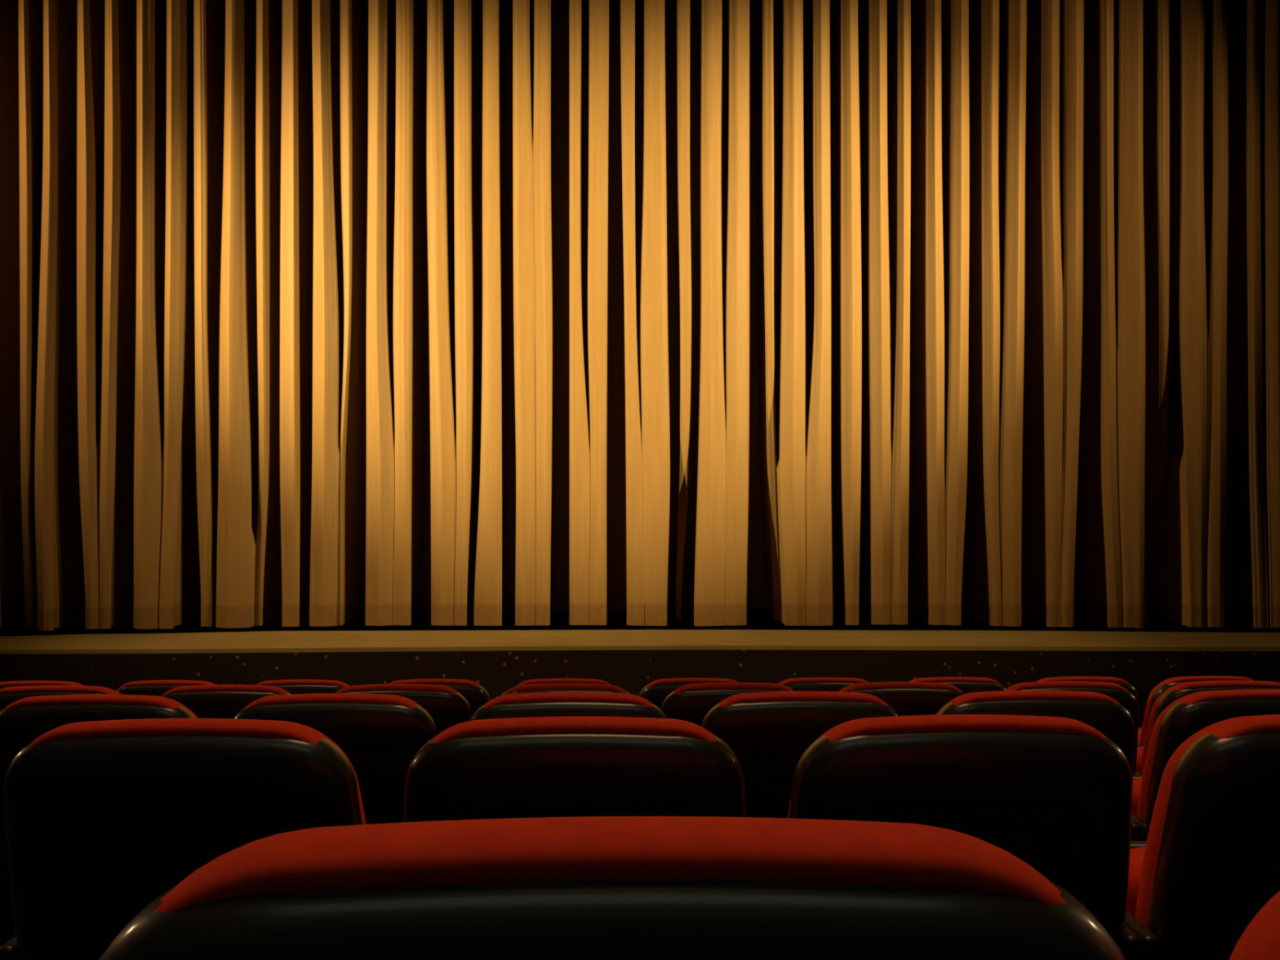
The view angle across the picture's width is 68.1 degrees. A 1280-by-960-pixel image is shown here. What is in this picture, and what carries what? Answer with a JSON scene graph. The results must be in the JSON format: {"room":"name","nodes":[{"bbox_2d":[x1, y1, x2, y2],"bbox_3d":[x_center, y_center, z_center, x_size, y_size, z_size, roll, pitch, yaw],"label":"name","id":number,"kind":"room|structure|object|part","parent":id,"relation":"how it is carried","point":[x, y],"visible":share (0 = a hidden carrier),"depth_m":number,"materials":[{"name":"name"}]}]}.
{"room":"auditorium","nodes":[
{"label":"auditorium","id":0,"kind":"room"},
{"bbox_2d":[0,649,1279,727],"bbox_3d":[-0.001,1.515,6.839,19.201,0.570,0.293,0,0,0],"label":"stage front","id":1,"kind":"structure","parent":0,"point":[497,672],"depth_m":6.82,"materials":[{"name":"carpet"}]},
{"bbox_2d":[0,629,1279,653],"bbox_3d":[0.000,1.215,7.120,19.200,0.030,0.954,0,0,0],"label":"stage","id":2,"kind":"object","parent":1,"relation":"on","point":[254,642],"depth_m":6.98,"materials":[{"name":"brown wood"}]},
{"bbox_2d":[0,608,1279,636],"bbox_3d":[0.000,1.268,8.245,19.200,0.065,2.090,0,0,0],"label":"floor","id":3,"kind":"structure","parent":0,"point":[757,619],"depth_m":7.94,"materials":[{"name":"wood"}]},
{"bbox_2d":[0,0,1279,631],"bbox_3d":[0.215,-1.740,7.864,17.351,5.820,1.419,0,0,0],"label":"stage curtain","id":4,"kind":"object","parent":3,"relation":"on","point":[326,313],"visible":1,"depth_m":7.58,"materials":[{"name":"gold fabric"}]},
{"bbox_3d":[0.000,1.471,2.150,19.200,1.057,14.300,0,0,0],"label":"floor","id":5,"kind":"structure","parent":0,"visible":0},
{"bbox_2d":[0,680,83,688],"bbox_3d":[-2.568,1.329,4.205,0.559,0.957,0.464,0,0,-1],"label":"seat","id":6,"kind":"object","parent":5,"relation":"on","point":[12,683],"visible":0.11,"depth_m":3.99,"materials":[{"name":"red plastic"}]},
{"bbox_2d":[0,684,121,711],"bbox_3d":[-1.930,1.153,3.306,0.559,0.957,0.464,0,0,-1],"label":"seat","id":7,"kind":"object","parent":5,"relation":"on","point":[10,695],"visible":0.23,"depth_m":3.09,"materials":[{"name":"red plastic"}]},
{"bbox_3d":[-1.928,0.936,3.191,0.506,0.522,0.206,0,0,-1],"label":"backrest","id":8,"kind":"part","parent":7,"relation":"part of","materials":[{"name":"red fabric"}]},
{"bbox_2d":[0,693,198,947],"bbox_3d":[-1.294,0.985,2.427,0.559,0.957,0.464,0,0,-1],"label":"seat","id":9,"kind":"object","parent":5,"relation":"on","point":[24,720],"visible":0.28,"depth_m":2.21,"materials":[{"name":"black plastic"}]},
{"bbox_3d":[-1.292,0.767,2.311,0.506,0.522,0.206,0,0,-1],"label":"backrest","id":10,"kind":"part","parent":9,"relation":"part of","materials":[{"name":"red fabric"}]},
{"bbox_2d":[115,680,214,696],"bbox_3d":[-2.008,1.329,4.216,0.559,0.957,0.464,0,0,-1],"label":"seat","id":11,"kind":"object","parent":5,"relation":"on","point":[153,687],"visible":0.16,"depth_m":4.00,"materials":[{"name":"black plastic"}]},
{"bbox_3d":[-2.006,1.111,4.101,0.506,0.522,0.206,0,0,-1],"label":"backrest","id":12,"kind":"part","parent":11,"relation":"part of","materials":[{"name":"red fabric"}]},
{"bbox_2d":[0,718,365,959],"bbox_3d":[-0.656,0.817,1.533,0.559,0.957,0.464,0,0,-1],"label":"seat","id":13,"kind":"object","parent":5,"relation":"on","point":[104,819],"visible":0.74,"depth_m":1.31,"materials":[{"name":"black plastic"}]},
{"bbox_3d":[-0.923,0.694,1.565,0.025,0.033,0.390,0,0,-1],"label":"armrest","id":14,"kind":"part","parent":13,"relation":"part of","materials":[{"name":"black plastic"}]},
{"bbox_3d":[-0.654,0.599,1.417,0.506,0.522,0.206,0,0,-1],"label":"backrest","id":15,"kind":"part","parent":13,"relation":"part of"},
{"bbox_2d":[160,684,291,718],"bbox_3d":[-1.370,1.153,3.317,0.559,0.957,0.464,0,0,-1],"label":"seat","id":16,"kind":"object","parent":5,"relation":"on","point":[205,701],"visible":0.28,"depth_m":3.09,"materials":[{"name":"black plastic"}]},
{"bbox_3d":[-1.368,0.936,3.201,0.506,0.522,0.206,0,0,-1],"label":"backrest","id":17,"kind":"part","parent":16,"relation":"part of","materials":[{"name":"red fabric"}]},
{"bbox_2d":[256,679,348,694],"bbox_3d":[-1.448,1.329,4.227,0.559,0.957,0.464,0,0,-1],"label":"seat","id":18,"kind":"object","parent":5,"relation":"on","point":[295,686],"visible":0.16,"depth_m":4.01,"materials":[{"name":"black plastic"}]},
{"bbox_3d":[-1.446,1.111,4.111,0.506,0.522,0.206,0,0,-1],"label":"backrest","id":19,"kind":"part","parent":18,"relation":"part of","materials":[{"name":"red fabric"}]},
{"bbox_2d":[233,693,437,824],"bbox_3d":[-0.734,0.985,2.438,0.559,0.957,0.464,0,0,-1],"label":"seat","id":20,"kind":"object","parent":5,"relation":"on","point":[380,735],"visible":0.3,"depth_m":2.22,"materials":[{"name":"black plastic"}]},
{"bbox_3d":[-0.732,0.767,2.322,0.506,0.522,0.206,0,0,-1],"label":"backrest","id":21,"kind":"part","parent":20,"relation":"part of","materials":[{"name":"red fabric"}]},
{"bbox_2d":[335,684,471,734],"bbox_3d":[-0.810,1.153,3.328,0.559,0.957,0.464,0,0,-1],"label":"seat","id":22,"kind":"object","parent":5,"relation":"on","point":[447,708],"visible":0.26,"depth_m":3.11,"materials":[{"name":"black plastic"}]},
{"bbox_3d":[-0.808,0.936,3.212,0.506,0.522,0.206,0,0,-1],"label":"backrest","id":23,"kind":"part","parent":22,"relation":"part of","materials":[{"name":"red fabric"}]},
{"bbox_2d":[389,679,490,715],"bbox_3d":[-0.888,1.329,4.238,0.559,0.957,0.464,0,0,-1],"label":"seat","id":24,"kind":"object","parent":5,"relation":"on","point":[477,695],"visible":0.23,"depth_m":4.02,"materials":[{"name":"black plastic"}]},
{"bbox_3d":[-0.886,1.111,4.122,0.506,0.522,0.206,0,0,-1],"label":"backrest","id":25,"kind":"part","parent":24,"relation":"part of","materials":[{"name":"red fabric"}]},
{"bbox_2d":[517,678,609,685],"bbox_3d":[-0.329,1.329,4.248,0.559,0.957,0.464,0,0,-1],"label":"seat","id":26,"kind":"object","parent":5,"relation":"on","point":[548,680],"visible":0.09,"depth_m":4.03,"materials":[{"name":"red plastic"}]},
{"bbox_2d":[500,683,629,696],"bbox_3d":[-0.250,1.153,3.338,0.559,0.957,0.464,0,0,-1],"label":"seat","id":27,"kind":"object","parent":5,"relation":"on","point":[543,687],"visible":0.15,"depth_m":3.12,"materials":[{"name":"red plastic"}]},
{"bbox_2d":[469,692,666,720],"bbox_3d":[-0.174,0.985,2.449,0.559,0.957,0.464,0,0,-1],"label":"seat","id":28,"kind":"object","parent":5,"relation":"on","point":[545,704],"visible":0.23,"depth_m":2.23,"materials":[{"name":"red fabric"}]},
{"bbox_3d":[-0.172,0.767,2.333,0.506,0.522,0.206,0,0,-1],"label":"backrest","id":29,"kind":"part","parent":28,"relation":"part of","materials":[{"name":"red fabric"}]},
{"bbox_2d":[403,715,746,822],"bbox_3d":[-0.096,0.817,1.544,0.559,0.957,0.464,0,0,-1],"label":"seat","id":30,"kind":"object","parent":5,"relation":"on","point":[576,766],"visible":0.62,"depth_m":1.32,"materials":[{"name":"black plastic"}]},
{"bbox_3d":[-0.094,0.599,1.428,0.506,0.522,0.206,0,0,-1],"label":"backrest","id":31,"kind":"part","parent":30,"relation":"part of","materials":[{"name":"red fabric"}]},
{"bbox_2d":[99,816,1125,959],"bbox_3d":[-0.015,0.634,0.624,0.559,0.957,0.464,0,0,-1],"label":"seat","id":32,"kind":"object","parent":5,"relation":"on","point":[580,887],"visible":1,"depth_m":0.40,"materials":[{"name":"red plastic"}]},
{"bbox_3d":[-0.013,0.417,0.508,0.506,0.522,0.206,0,0,-1],"label":"backrest","id":33,"kind":"part","parent":32,"relation":"part of","materials":[{"name":"red fabric"}]},
{"bbox_2d":[638,677,737,709],"bbox_3d":[0.231,1.329,4.259,0.559,0.957,0.464,0,0,-1],"label":"seat","id":34,"kind":"object","parent":5,"relation":"on","point":[657,691],"visible":0.16,"depth_m":4.04,"materials":[{"name":"red fabric"}]},
{"bbox_3d":[0.234,1.111,4.144,0.506,0.522,0.206,0,0,-1],"label":"backrest","id":35,"kind":"part","parent":34,"relation":"part of","materials":[{"name":"red fabric"}]},
{"bbox_2d":[661,682,794,726],"bbox_3d":[0.309,1.153,3.349,0.559,0.957,0.464,0,0,-1],"label":"seat","id":36,"kind":"object","parent":5,"relation":"on","point":[691,703],"visible":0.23,"depth_m":3.12,"materials":[{"name":"black plastic"}]},
{"bbox_3d":[0.312,0.936,3.233,0.506,0.522,0.206,0,0,-1],"label":"backrest","id":37,"kind":"part","parent":36,"relation":"part of","materials":[{"name":"red fabric"}]},
{"bbox_2d":[701,691,898,817],"bbox_3d":[0.386,0.985,2.459,0.559,0.957,0.464,0,0,-1],"label":"seat","id":38,"kind":"object","parent":5,"relation":"on","point":[768,733],"visible":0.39,"depth_m":2.23,"materials":[{"name":"black plastic"}]},
{"bbox_3d":[0.388,0.767,2.344,0.506,0.522,0.206,0,0,-1],"label":"backrest","id":39,"kind":"part","parent":38,"relation":"part of","materials":[{"name":"red fabric"}]},
{"bbox_2d":[777,677,868,691],"bbox_3d":[0.791,1.329,4.270,0.559,0.957,0.464,0,0,-1],"label":"seat","id":40,"kind":"object","parent":5,"relation":"on","point":[804,684],"visible":0.18,"depth_m":4.05,"materials":[{"name":"black plastic"}]},
{"bbox_3d":[0.793,1.111,4.154,0.506,0.522,0.206,0,0,-1],"label":"backrest","id":41,"kind":"part","parent":40,"relation":"part of","materials":[{"name":"red fabric"}]},
{"bbox_2d":[839,681,964,715],"bbox_3d":[0.869,1.153,3.360,0.559,0.957,0.464,0,0,-1],"label":"seat","id":42,"kind":"object","parent":5,"relation":"on","point":[906,698],"visible":0.17,"depth_m":3.13,"materials":[{"name":"black plastic"}]},
{"bbox_3d":[0.872,0.936,3.244,0.506,0.522,0.206,0,0,-1],"label":"backrest","id":43,"kind":"part","parent":42,"relation":"part of","materials":[{"name":"red fabric"}]},
{"bbox_2d":[910,676,1005,693],"bbox_3d":[1.351,1.329,4.281,0.559,0.957,0.464,0,0,-1],"label":"seat","id":44,"kind":"object","parent":5,"relation":"on","point":[966,685],"visible":0.11,"depth_m":4.06,"materials":[{"name":"red fabric"}]},
{"bbox_3d":[1.353,1.111,4.165,0.506,0.522,0.206,0,0,-1],"label":"backrest","id":45,"kind":"part","parent":44,"relation":"part of","materials":[{"name":"red fabric"}]},
{"bbox_2d":[787,714,1142,959],"bbox_3d":[0.464,0.817,1.554,0.559,0.957,0.464,0,0,-1],"label":"seat","id":46,"kind":"object","parent":5,"relation":"on","point":[1054,793],"visible":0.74,"depth_m":1.33,"materials":[{"name":"black plastic"}]},
{"bbox_3d":[0.466,0.599,1.438,0.506,0.522,0.206,0,0,-1],"label":"backrest","id":47,"kind":"part","parent":46,"relation":"part of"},
{"bbox_3d":[0.729,0.694,1.596,0.025,0.033,0.390,0,0,-1],"label":"armrest","id":48,"kind":"part","parent":46,"relation":"part of","materials":[{"name":"black plastic"}]},
{"bbox_2d":[936,690,1140,840],"bbox_3d":[0.946,0.985,2.470,0.559,0.957,0.464,0,0,-1],"label":"seat","id":49,"kind":"object","parent":5,"relation":"on","point":[1100,711],"visible":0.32,"depth_m":2.25,"materials":[{"name":"black plastic"}]},
{"bbox_3d":[0.948,0.767,2.354,0.506,0.522,0.206,0,0,-1],"label":"backrest","id":50,"kind":"part","parent":49,"relation":"part of","materials":[{"name":"red fabric"}]},
{"bbox_3d":[1.212,0.862,2.512,0.025,0.033,0.390,0,0,-1],"label":"armrest","id":51,"kind":"part","parent":49,"relation":"part of","materials":[{"name":"black plastic"}]},
{"bbox_2d":[1004,680,1138,774],"bbox_3d":[1.429,1.153,3.371,0.559,0.957,0.464,0,0,-1],"label":"seat","id":52,"kind":"object","parent":5,"relation":"on","point":[1118,693],"visible":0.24,"depth_m":3.15,"materials":[{"name":"red fabric"}]},
{"bbox_3d":[1.431,0.936,3.255,0.506,0.522,0.206,0,0,-1],"label":"backrest","id":53,"kind":"part","parent":52,"relation":"part of","materials":[{"name":"red fabric"}]},
{"bbox_2d":[1036,676,1137,702],"bbox_3d":[1.911,1.329,4.292,0.559,0.957,0.464,0,0,-1],"label":"seat","id":54,"kind":"object","parent":5,"relation":"on","point":[1125,684],"visible":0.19,"depth_m":4.08,"materials":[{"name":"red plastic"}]},
{"bbox_3d":[1.913,1.111,4.176,0.506,0.522,0.206,0,0,-1],"label":"backrest","id":55,"kind":"part","parent":54,"relation":"part of","materials":[{"name":"red fabric"}]},
{"bbox_2d":[1137,675,1253,744],"bbox_3d":[2.471,1.329,4.302,0.559,0.957,0.464,0,0,-1],"label":"seat","id":56,"kind":"object","parent":5,"relation":"on","point":[1164,685],"visible":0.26,"depth_m":4.10,"materials":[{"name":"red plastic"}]},
{"bbox_2d":[1137,728,1142,744],"bbox_3d":[2.469,1.365,4.394,0.470,0.462,0.203,0,0,-1],"label":"seat cushion","id":57,"kind":"object","parent":56,"relation":"on","point":[1139,729],"depth_m":4.32,"materials":[{"name":"red fabric"}]},
{"bbox_2d":[1124,714,1279,959],"bbox_3d":[1.024,0.817,1.565,0.559,0.957,0.464,0,0,-1],"label":"seat","id":58,"kind":"object","parent":5,"relation":"on","point":[1208,862],"visible":0.84,"depth_m":1.36,"materials":[{"name":"black plastic"}]},
{"bbox_2d":[1126,846,1145,916],"bbox_3d":[1.022,0.853,1.657,0.470,0.462,0.203,0,0,-1],"label":"seat cushion","id":59,"kind":"object","parent":58,"relation":"on","point":[1136,853],"depth_m":1.57,"materials":[{"name":"red fabric"}]},
{"bbox_3d":[0.756,0.694,1.597,0.025,0.033,0.390,0,0,-1],"label":"armrest","id":60,"kind":"part","parent":58,"relation":"part of","materials":[{"name":"black plastic"}]},
{"bbox_2d":[1131,688,1279,840],"bbox_3d":[1.506,0.985,2.481,0.559,0.957,0.464,0,0,-1],"label":"seat","id":61,"kind":"object","parent":5,"relation":"on","point":[1188,714],"visible":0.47,"depth_m":2.27,"materials":[{"name":"red fabric"}]},
{"bbox_2d":[1131,777,1142,815],"bbox_3d":[1.504,1.021,2.573,0.470,0.462,0.203,0,0,-1],"label":"seat cushion","id":62,"kind":"object","parent":61,"relation":"on","point":[1136,781],"depth_m":2.49,"materials":[{"name":"red fabric"}]},
{"bbox_3d":[1.238,0.862,2.513,0.025,0.033,0.390,0,0,-1],"label":"armrest","id":63,"kind":"part","parent":61,"relation":"part of","materials":[{"name":"black plastic"}]},
{"bbox_2d":[1135,680,1279,774],"bbox_3d":[1.989,1.153,3.381,0.559,0.957,0.464,0,0,-1],"label":"seat","id":64,"kind":"object","parent":5,"relation":"on","point":[1179,691],"visible":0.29,"depth_m":3.17,"materials":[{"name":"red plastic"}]},
{"bbox_2d":[1135,746,1143,772],"bbox_3d":[1.987,1.190,3.474,0.470,0.462,0.203,0,0,-1],"label":"seat cushion","id":65,"kind":"object","parent":64,"relation":"on","point":[1140,748],"depth_m":3.39,"materials":[{"name":"red fabric"}]},
{"bbox_2d":[1229,890,1279,959],"bbox_3d":[0.545,0.634,0.634,0.559,0.957,0.464,0,0,-1],"label":"seat","id":66,"kind":"object","parent":5,"relation":"on","point":[1260,940],"visible":1,"depth_m":0.49,"materials":[{"name":"red fabric"}]}
]}

